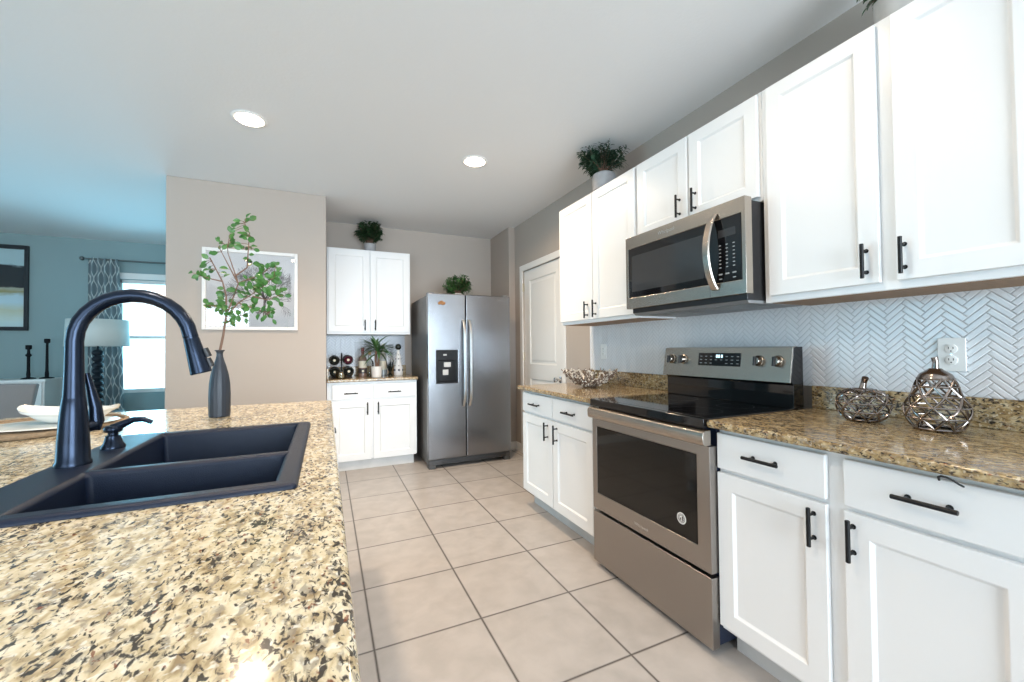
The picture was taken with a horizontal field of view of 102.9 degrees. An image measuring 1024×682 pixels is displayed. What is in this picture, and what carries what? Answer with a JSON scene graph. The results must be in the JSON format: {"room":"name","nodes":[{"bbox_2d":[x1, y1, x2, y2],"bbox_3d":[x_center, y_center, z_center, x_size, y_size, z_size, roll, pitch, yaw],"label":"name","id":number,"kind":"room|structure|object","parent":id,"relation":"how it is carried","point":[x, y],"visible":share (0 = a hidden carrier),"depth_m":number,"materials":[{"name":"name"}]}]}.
{"room":"kitchen","nodes":[
{"label":"kitchen","id":0,"kind":"room"},
{"bbox_2d":[0,232,165,411],"bbox_3d":[-5.328,0.025,5.311,5.300,2.654,0.140,0,-1,-24],"label":"wall","id":1,"kind":"structure","parent":0,"point":[58,279],"depth_m":5.09,"materials":[{"name":"teal paint"}]},
{"bbox_2d":[0,244,29,330],"bbox_3d":[-6.218,-0.642,4.824,0.718,1.033,0.035,0,-1,-24],"label":"wall picture","id":2,"kind":"object","parent":1,"relation":"attached to","point":[14,259],"visible":1,"depth_m":4.92,"materials":[{"name":"black"}]},
{"bbox_2d":[79,256,165,263],"bbox_3d":[-4.718,-1.036,5.463,1.561,0.052,0.134,0,-1,-24],"label":"curtain rod","id":3,"kind":"object","parent":1,"relation":"attached to","point":[80,257],"visible":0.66,"depth_m":5.29,"materials":[{"name":"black metal"}]},
{"bbox_2d":[88,257,123,409],"bbox_3d":[-5.158,0.023,5.191,0.360,2.150,0.060,0,-1,-24],"label":"curtain","id":4,"kind":"object","parent":3,"relation":"hanging from","point":[103,275],"visible":0.51,"depth_m":5.20,"materials":[{"name":"fabric"}]},
{"bbox_2d":[120,279,165,392],"bbox_3d":[-4.648,-0.063,5.628,1.200,1.500,0.050,0,-1,-24],"label":"window frame","id":5,"kind":"structure","parent":1,"relation":"in","point":[122,282],"depth_m":5.46,"materials":[{"name":"white"}]},
{"bbox_2d":[120,273,165,280],"bbox_3d":[-4.621,-0.855,5.567,1.320,0.080,0.018,0,-1,-24],"label":"trim","id":6,"kind":"structure","parent":1,"relation":"attached to","point":[136,276],"depth_m":5.43,"materials":[{"name":"white"}]},
{"bbox_2d":[165,176,325,408],"bbox_3d":[-2.859,-0.008,4.837,1.198,2.654,2.770,0,-1,-24],"label":"wall","id":7,"kind":"structure","parent":0,"point":[264,366],"depth_m":3.58,"materials":[{"name":"beige paint"}]},
{"bbox_2d":[201,247,297,329],"bbox_3d":[-2.279,-0.444,3.575,0.714,0.697,0.024,0,-1,-24],"label":"framed print","id":8,"kind":"object","parent":7,"relation":"attached to","point":[286,317],"visible":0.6,"depth_m":3.57,"materials":[{"name":"white paper"}]},
{"bbox_2d":[326,221,490,399],"bbox_3d":[-1.165,-0.021,5.050,2.063,2.654,0.126,0,-1,-24],"label":"wall","id":9,"kind":"structure","parent":0,"point":[434,257],"depth_m":5.00,"materials":[{"name":"beige paint"}]},
{"bbox_2d":[327,247,409,334],"bbox_3d":[-1.609,-0.530,4.587,0.864,0.920,0.379,0,-1,-24],"label":"upper cabinet","id":10,"kind":"object","parent":9,"relation":"attached to","point":[368,292],"visible":1,"depth_m":4.44,"materials":[{"name":"white wood"}]},
{"bbox_2d":[353,221,383,250],"bbox_3d":[-1.588,-1.165,4.564,0.332,0.348,0.342,-1,-1,17],"label":"potted shrub","id":11,"kind":"object","parent":10,"relation":"on","point":[368,234],"visible":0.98,"depth_m":4.52,"materials":[{"name":"green plant"}]},
{"bbox_2d":[364,243,375,250],"bbox_3d":[-1.592,-1.037,4.575,0.132,0.092,0.132,0,-1,-24],"label":"pot","id":12,"kind":"object","parent":11,"relation":"attached to","point":[367,246],"depth_m":4.52,"materials":[{"name":"white ceramic"}]},
{"bbox_2d":[0,0,862,244],"bbox_3d":[-2.248,-1.454,1.028,7.663,0.080,10.570,0,-1,-24],"label":"ceiling","id":13,"kind":"structure","parent":0,"point":[374,108],"depth_m":2.32,"materials":[{"name":"white paint"}]},
{"bbox_2d":[230,110,267,127],"bbox_3d":[-1.643,-1.380,2.554,0.200,0.022,0.200,0,-1,-24],"label":"recessed light","id":14,"kind":"object","parent":13,"relation":"in","point":[244,117],"visible":1,"depth_m":2.53,"materials":[{"name":"white"}]},
{"bbox_2d":[462,155,487,166],"bbox_3d":[-0.288,-1.381,3.160,0.200,0.022,0.200,0,-1,-24],"label":"recessed light","id":15,"kind":"object","parent":13,"relation":"in","point":[472,160],"visible":1,"depth_m":3.13,"materials":[{"name":"white"}]},
{"bbox_2d":[490,227,516,441],"bbox_3d":[-0.115,-0.029,5.141,0.078,2.654,0.590,0,-1,-24],"label":"wall","id":16,"kind":"structure","parent":0,"point":[502,244],"depth_m":4.90,"materials":[{"name":"beige paint"}]},
{"bbox_2d":[511,441,515,449],"bbox_3d":[0.016,1.241,4.840,0.090,0.100,0.012,0,-1,-24],"label":"baseboard","id":17,"kind":"structure","parent":16,"relation":"attached to","point":[513,443],"depth_m":4.83,"materials":[{"name":"white"}]},
{"bbox_2d":[339,450,780,681],"bbox_3d":[-2.221,1.265,0.976,7.663,0.050,10.570,0,-1,-24],"label":"floor","id":18,"kind":"structure","parent":0,"point":[458,574],"depth_m":1.99,"materials":[{"name":"tile"}]},
{"bbox_2d":[0,384,38,418],"bbox_3d":[-4.110,0.816,3.238,0.595,0.971,0.529,0,-1,-30],"label":"dining chair","id":19,"kind":"object","parent":18,"relation":"on","point":[12,396],"visible":0.27,"depth_m":3.15,"materials":[{"name":"grey fabric"}]},
{"bbox_2d":[0,377,62,405],"bbox_3d":[-6.148,0.895,4.561,1.545,0.902,0.470,0,-1,-24],"label":"sideboard","id":20,"kind":"object","parent":18,"relation":"on","point":[49,393],"visible":0.24,"depth_m":4.74,"materials":[{"name":"white"}]},
{"bbox_2d":[21,345,35,378],"bbox_3d":[-5.663,0.245,4.780,0.124,0.395,0.124,0,-1,-24],"label":"candle holder","id":21,"kind":"object","parent":20,"relation":"on","point":[28,348],"visible":0.99,"depth_m":4.77,"materials":[{"name":"black metal"}]},
{"bbox_2d":[39,339,54,378],"bbox_3d":[-5.521,0.208,4.846,0.124,0.470,0.124,0,-1,-24],"label":"candle holder","id":22,"kind":"object","parent":20,"relation":"on","point":[47,341],"visible":0.98,"depth_m":4.84,"materials":[{"name":"black metal"}]},
{"bbox_2d":[109,410,125,412],"bbox_3d":[-4.840,1.087,4.761,0.490,0.500,0.490,0,-1,-24],"label":"end table","id":23,"kind":"object","parent":18,"relation":"on","point":[112,410],"visible":0.08,"depth_m":4.89,"materials":[{"name":"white wood"}]},
{"bbox_2d":[63,318,129,402],"bbox_3d":[-4.848,0.295,4.776,0.551,1.085,0.551,0,-1,-24],"label":"table lamp","id":24,"kind":"object","parent":23,"relation":"on","point":[100,332],"visible":0.73,"depth_m":4.72,"materials":[{"name":"black"}]},
{"bbox_2d":[327,380,416,471],"bbox_3d":[-1.528,0.856,4.423,0.872,0.882,0.684,0,-1,-24],"label":"base cabinet","id":25,"kind":"object","parent":18,"relation":"on","point":[375,422],"visible":0.96,"depth_m":4.16,"materials":[{"name":"white wood"}]},
{"bbox_2d":[327,374,417,382],"bbox_3d":[-1.531,0.400,4.437,0.883,0.030,0.676,0,-1,-24],"label":"countertop","id":26,"kind":"structure","parent":25,"relation":"on","point":[355,378],"depth_m":4.18,"materials":[{"name":"beige stone"}]},
{"bbox_2d":[336,370,345,378],"bbox_3d":[-1.728,0.339,4.124,0.100,0.082,0.100,0,-1,-24],"label":"jar","id":27,"kind":"object","parent":26,"relation":"on","point":[337,370],"visible":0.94,"depth_m":4.11,"materials":[{"name":"clear glass"}]},
{"bbox_2d":[329,353,353,377],"bbox_3d":[-1.802,0.254,4.311,0.239,0.260,0.180,0,-1,-24],"label":"wine rack","id":28,"kind":"object","parent":26,"relation":"on","point":[341,359],"visible":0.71,"depth_m":4.25,"materials":[{"name":"black metal"}]},
{"bbox_2d":[330,368,338,375],"bbox_3d":[-1.880,0.322,4.326,0.082,0.082,0.325,0,-1,-24],"label":"wine bottle","id":29,"kind":"object","parent":28,"relation":"in","point":[333,370],"visible":0.9,"depth_m":4.18,"materials":[{"name":"black"}]},
{"bbox_2d":[330,356,338,363],"bbox_3d":[-1.885,0.203,4.327,0.082,0.082,0.325,0,-1,-24],"label":"wine bottle","id":30,"kind":"object","parent":28,"relation":"in","point":[334,360],"visible":0.97,"depth_m":4.19,"materials":[{"name":"black glass"}]},
{"bbox_2d":[344,356,351,363],"bbox_3d":[-1.765,0.200,4.382,0.082,0.082,0.325,0,-1,-24],"label":"wine bottle","id":31,"kind":"object","parent":28,"relation":"in","point":[347,359],"visible":0.97,"depth_m":4.24,"materials":[{"name":"pink"}]},
{"bbox_2d":[345,367,352,374],"bbox_3d":[-1.758,0.319,4.382,0.082,0.082,0.325,0,-1,-24],"label":"wine bottle","id":32,"kind":"object","parent":28,"relation":"in","point":[349,370],"visible":0.88,"depth_m":4.24,"materials":[{"name":"black glass"}]},
{"bbox_2d":[358,347,366,376],"bbox_3d":[-1.625,0.228,4.441,0.085,0.315,0.086,0,-1,-24],"label":"liquor bottle","id":33,"kind":"object","parent":26,"relation":"on","point":[362,369],"visible":0.93,"depth_m":4.41,"materials":[{"name":"brown"}]},
{"bbox_2d":[329,365,405,375],"bbox_3d":[-1.663,0.340,4.734,0.846,0.102,0.020,0,-1,-24],"label":"granite upstand","id":34,"kind":"object","parent":26,"relation":"on","point":[356,371],"visible":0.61,"depth_m":4.72,"materials":[{"name":"brown stone"}]},
{"bbox_2d":[367,352,373,375],"bbox_3d":[-1.606,0.253,4.604,0.088,0.270,0.088,0,-1,-24],"label":"glass decanter","id":35,"kind":"object","parent":26,"relation":"on","point":[370,352],"visible":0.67,"depth_m":4.61,"materials":[{"name":"clear glass"}]},
{"bbox_2d":[356,335,398,376],"bbox_3d":[-1.417,0.155,4.340,0.448,0.453,0.409,-1,-1,9],"label":"potted palm","id":36,"kind":"object","parent":26,"relation":"on","point":[376,371],"visible":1,"depth_m":4.31,"materials":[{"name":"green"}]},
{"bbox_2d":[371,366,381,376],"bbox_3d":[-1.437,0.326,4.333,0.112,0.112,0.112,0,-1,-24],"label":"pot","id":37,"kind":"object","parent":36,"relation":"attached to","point":[376,371],"depth_m":4.29,"materials":[{"name":"white ceramic"}]},
{"bbox_2d":[379,344,386,374],"bbox_3d":[-1.472,0.211,4.666,0.081,0.355,0.081,0,-1,-24],"label":"bottle","id":38,"kind":"object","parent":26,"relation":"on","point":[382,361],"visible":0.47,"depth_m":4.63,"materials":[{"name":"grey"}]},
{"bbox_2d":[386,358,393,375],"bbox_3d":[-1.360,0.288,4.538,0.064,0.193,0.073,-2,-1,43],"label":"figurine","id":39,"kind":"object","parent":26,"relation":"on","point":[390,365],"visible":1,"depth_m":4.53,"materials":[{"name":"black"}]},
{"bbox_2d":[393,344,402,374],"bbox_3d":[-1.282,0.208,4.599,0.107,0.354,0.112,0,-1,-24],"label":"ceramic bottle","id":40,"kind":"object","parent":26,"relation":"on","point":[398,368],"visible":0.97,"depth_m":4.57,"materials":[{"name":"white ceramic"}]},
{"bbox_2d":[412,292,510,469],"bbox_3d":[-0.593,0.402,4.626,0.901,1.781,0.963,0,-1,-24],"label":"refrigerator","id":41,"kind":"object","parent":18,"relation":"on","point":[461,346],"visible":1,"depth_m":4.25,"materials":[{"name":"grey metal"}]},
{"bbox_2d":[442,274,472,294],"bbox_3d":[-0.608,-0.605,4.512,0.344,0.278,0.311,0,-1,-24],"label":"potted shrub","id":42,"kind":"object","parent":41,"relation":"on","point":[460,285],"visible":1,"depth_m":4.47,"materials":[{"name":"green plant"}]},
{"bbox_2d":[523,390,597,544],"bbox_3d":[0.572,0.806,2.864,0.710,0.882,0.963,0,-1,-24],"label":"base cabinet","id":43,"kind":"object","parent":18,"relation":"on","point":[557,431],"visible":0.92,"depth_m":2.67,"materials":[{"name":"white wood"}]},
{"bbox_2d":[517,383,667,402],"bbox_3d":[0.565,0.349,2.877,0.711,0.030,0.977,0,-1,-24],"label":"countertop","id":44,"kind":"structure","parent":43,"relation":"on","point":[571,391],"depth_m":2.73,"materials":[{"name":"beige stone"}]},
{"bbox_2d":[561,368,617,386],"bbox_3d":[0.573,0.266,3.001,0.418,0.141,0.417,-1,-1,4],"label":"bowl","id":45,"kind":"object","parent":44,"relation":"on","point":[585,381],"visible":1,"depth_m":2.90,"materials":[{"name":"silver metal"}]},
{"bbox_2d":[590,370,667,390],"bbox_3d":[0.875,0.283,3.019,0.020,0.102,0.977,0,-1,-24],"label":"granite upstand","id":46,"kind":"object","parent":44,"relation":"on","point":[643,380],"visible":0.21,"depth_m":2.92,"materials":[{"name":"beige stone"}]},
{"bbox_2d":[587,346,803,650],"bbox_3d":[0.888,0.630,2.056,0.681,1.198,0.768,0,-1,-24],"label":"electric range","id":47,"kind":"object","parent":18,"relation":"on","point":[655,466],"visible":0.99,"depth_m":1.88,"materials":[{"name":"silver metal"}]},
{"bbox_2d":[590,393,798,427],"bbox_3d":[0.866,0.332,2.062,0.606,0.036,0.753,0,-1,-24],"label":"cooktop","id":48,"kind":"object","parent":47,"relation":"in","point":[675,410],"depth_m":1.94,"materials":[{"name":"black glass"}]},
{"bbox_2d":[700,356,738,363],"bbox_3d":[1.094,0.100,2.162,0.006,0.040,0.234,0,-1,-24],"label":"control panel","id":49,"kind":"object","parent":47,"relation":"attached to","point":[703,359],"depth_m":2.16,"materials":[{"name":"black"}]},
{"bbox_2d":[717,430,1023,681],"bbox_3d":[1.264,0.770,1.343,0.710,0.882,0.830,0,-1,-24],"label":"base cabinet","id":50,"kind":"object","parent":18,"relation":"on","point":[834,567],"visible":0.98,"depth_m":1.16,"materials":[{"name":"white wood"}]},
{"bbox_2d":[707,408,1023,490],"bbox_3d":[1.272,0.313,1.322,0.711,0.030,0.926,0,-1,-24],"label":"countertop","id":51,"kind":"structure","parent":50,"relation":"on","point":[979,454],"depth_m":1.22,"materials":[{"name":"beige stone"}]},
{"bbox_2d":[834,376,893,422],"bbox_3d":[1.326,0.217,1.543,0.170,0.168,0.169,-2,-1,41],"label":"pumpkin","id":52,"kind":"object","parent":51,"relation":"on","point":[874,393],"visible":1,"depth_m":1.52,"materials":[{"name":"silver metal"}]},
{"bbox_2d":[812,385,1023,431],"bbox_3d":[1.583,0.246,1.465,0.020,0.102,0.926,0,-1,-24],"label":"granite upstand","id":53,"kind":"object","parent":51,"relation":"on","point":[993,413],"visible":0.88,"depth_m":1.44,"materials":[{"name":"beige stone"}]},
{"bbox_2d":[902,357,973,433],"bbox_3d":[1.412,0.174,1.359,0.165,0.243,0.165,0,-1,-24],"label":"gourd","id":54,"kind":"object","parent":51,"relation":"on","point":[934,373],"visible":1,"depth_m":1.34,"materials":[{"name":"silver metal"}]},
{"bbox_2d":[937,475,964,487],"bbox_3d":[1.047,0.335,0.980,0.022,0.022,0.050,0,-1,-14],"label":"cord","id":55,"kind":"object","parent":51,"relation":"attached to","point":[939,476],"visible":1,"depth_m":0.97,"materials":[{"name":"black rubber"}]},
{"bbox_3d":[-0.833,0.780,0.778,0.966,0.884,2.940,0,-1,-24],"label":"cabinet","id":56,"kind":"object","parent":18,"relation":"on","visible":0},
{"bbox_2d":[0,400,360,681],"bbox_3d":[-1.018,0.324,0.702,1.328,0.030,3.035,0,-1,-24],"label":"countertop","id":57,"kind":"structure","parent":56,"relation":"on","point":[256,587],"depth_m":0.50,"materials":[{"name":"stone"}]},
{"bbox_2d":[0,414,129,441],"bbox_3d":[-1.798,0.322,1.526,0.542,0.018,0.542,0,-1,-24],"label":"charger","id":58,"kind":"object","parent":57,"relation":"on","point":[20,435],"visible":0.2,"depth_m":1.40,"materials":[{"name":"wicker"}]},
{"bbox_2d":[0,416,119,431],"bbox_3d":[-1.711,0.310,1.516,0.376,0.008,0.296,0,-1,-24],"label":"plate","id":59,"kind":"object","parent":58,"relation":"on","point":[25,425],"visible":0.48,"depth_m":1.49,"materials":[{"name":"white ceramic"}]},
{"bbox_2d":[17,404,119,422],"bbox_3d":[-1.686,0.274,1.556,0.350,0.065,0.170,-1,-1,0],"label":"serving dish","id":60,"kind":"object","parent":59,"relation":"on","point":[48,414],"visible":0.48,"depth_m":1.53,"materials":[{"name":"white ceramic"}]},
{"bbox_2d":[52,289,214,468],"bbox_3d":[-0.968,0.084,1.067,0.320,0.437,0.092,0,-1,-24],"label":"kitchen faucet","id":61,"kind":"object","parent":57,"relation":"on","point":[76,420],"visible":1,"depth_m":1.01,"materials":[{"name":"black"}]},
{"bbox_2d":[0,422,310,527],"bbox_3d":[-0.867,0.413,1.098,0.559,0.221,0.820,0,-1,-24],"label":"sink","id":62,"kind":"object","parent":57,"relation":"in","point":[153,470],"visible":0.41,"depth_m":0.99,"materials":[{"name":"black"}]},
{"bbox_2d":[100,417,153,449],"bbox_3d":[-1.115,0.264,1.184,0.118,0.085,0.054,0,-1,-24],"label":"soap dispenser","id":63,"kind":"object","parent":62,"relation":"on","point":[113,440],"visible":1,"depth_m":1.17,"materials":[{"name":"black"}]},
{"bbox_2d":[208,350,230,417],"bbox_3d":[-1.287,0.186,1.797,0.082,0.292,0.082,0,-1,-24],"label":"bottle vase","id":64,"kind":"object","parent":57,"relation":"on","point":[219,391],"visible":0.99,"depth_m":1.77,"materials":[{"name":"grey ceramic"}]},
{"bbox_2d":[188,213,291,349],"bbox_3d":[-1.217,-0.166,1.836,0.393,0.786,0.185,0,-1,-24],"label":"leafy branch","id":65,"kind":"object","parent":64,"relation":"in","point":[221,306],"visible":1,"depth_m":1.83,"materials":[{"name":"green plant"}]},
{"bbox_2d":[514,0,1023,442],"bbox_3d":[1.169,-0.091,2.550,0.126,2.654,10.270,0,-1,-24],"label":"wall","id":66,"kind":"structure","parent":0,"point":[889,342],"depth_m":1.86,"materials":[{"name":"white tile"}]},
{"bbox_2d":[516,441,520,451],"bbox_3d":[0.085,1.239,4.783,0.012,0.100,0.148,0,-1,-24],"label":"baseboard","id":67,"kind":"structure","parent":66,"relation":"attached to","point":[518,444],"depth_m":4.79,"materials":[{"name":"white"}]},
{"bbox_2d":[522,258,561,384],"bbox_3d":[0.304,0.233,4.295,0.109,2.073,0.848,0,-1,-24],"label":"door","id":68,"kind":"structure","parent":66,"relation":"in","point":[542,355],"depth_m":4.31,"materials":[{"name":"white wood"}]},
{"bbox_2d":[519,250,566,452],"bbox_3d":[0.305,0.201,4.291,0.016,2.153,0.981,0,-1,-24],"label":"trim","id":69,"kind":"structure","parent":66,"relation":"attached to","point":[556,254],"depth_m":4.67,"materials":[{"name":"white wood"}]},
{"bbox_2d":[590,326,590,368],"bbox_3d":[0.673,0.053,3.491,0.009,0.388,0.012,0,-1,-24],"label":"trim","id":70,"kind":"structure","parent":66,"relation":"attached to","point":[590,326],"depth_m":3.49,"materials":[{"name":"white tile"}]},
{"bbox_2d":[601,344,606,358],"bbox_3d":[0.744,0.085,3.320,0.010,0.120,0.074,0,-1,-24],"label":"wall outlet","id":71,"kind":"object","parent":66,"relation":"attached to","point":[603,346],"visible":1,"depth_m":3.31,"materials":[{"name":"white plastic"}]},
{"bbox_2d":[559,166,675,325],"bbox_3d":[0.705,-0.607,2.991,0.359,0.948,0.910,0,-1,-24],"label":"upper cabinet","id":72,"kind":"object","parent":66,"relation":"attached to","point":[594,230],"visible":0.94,"depth_m":2.87,"materials":[{"name":"white wood"}]},
{"bbox_2d":[577,139,629,190],"bbox_3d":[0.652,-1.237,2.956,0.372,0.310,0.358,0,-1,-7],"label":"potted shrub","id":73,"kind":"object","parent":72,"relation":"on","point":[601,174],"visible":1,"depth_m":2.90,"materials":[{"name":"green plant"}]},
{"bbox_2d":[592,170,615,190],"bbox_3d":[0.665,-1.143,2.950,0.172,0.122,0.172,0,-1,-24],"label":"pot","id":74,"kind":"object","parent":73,"relation":"attached to","point":[600,178],"depth_m":2.88,"materials":[{"name":"white ceramic"}]},
{"bbox_2d":[637,92,763,234],"bbox_3d":[1.056,-0.855,2.219,0.359,0.489,0.792,0,-1,-24],"label":"upper cabinet","id":75,"kind":"object","parent":66,"relation":"attached to","point":[719,162],"visible":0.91,"depth_m":2.06,"materials":[{"name":"white wood"}]},
{"bbox_2d":[626,195,801,316],"bbox_3d":[1.003,-0.383,2.140,0.507,0.453,0.754,0,-1,-24],"label":"microwave","id":76,"kind":"object","parent":75,"relation":"attached to","point":[709,261],"visible":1,"depth_m":1.94,"materials":[{"name":"silver metal"}]},
{"bbox_2d":[761,0,1023,305],"bbox_3d":[1.394,-0.645,1.477,0.359,0.944,0.826,0,-1,-24],"label":"upper cabinet","id":77,"kind":"object","parent":66,"relation":"attached to","point":[893,158],"visible":1,"depth_m":1.35,"materials":[{"name":"white wood"}]},
{"bbox_2d":[857,0,913,23],"bbox_3d":[1.415,-1.260,1.476,0.246,0.284,0.228,0,-1,-24],"label":"potted shrub","id":78,"kind":"object","parent":77,"relation":"on","point":[882,9],"visible":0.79,"depth_m":1.46,"materials":[{"name":"green plant"}]},
{"bbox_2d":[937,338,966,371],"bbox_3d":[1.585,0.049,1.472,0.010,0.120,0.074,0,-1,-24],"label":"wall outlet","id":79,"kind":"object","parent":66,"relation":"attached to","point":[952,356],"visible":0.97,"depth_m":1.47,"materials":[{"name":"white plastic"}]},
{"bbox_2d":[945,344,957,352],"bbox_3d":[1.582,0.028,1.471,0.003,0.033,0.033,0,-1,-24],"label":"socket","id":80,"kind":"object","parent":79,"relation":"attached to","point":[949,348],"depth_m":1.47,"materials":[{"name":"white plastic"}]},
{"bbox_2d":[945,356,957,364],"bbox_3d":[1.582,0.069,1.470,0.003,0.033,0.033,0,-1,-24],"label":"socket","id":81,"kind":"object","parent":79,"relation":"attached to","point":[949,360],"depth_m":1.47,"materials":[{"name":"white plastic"}]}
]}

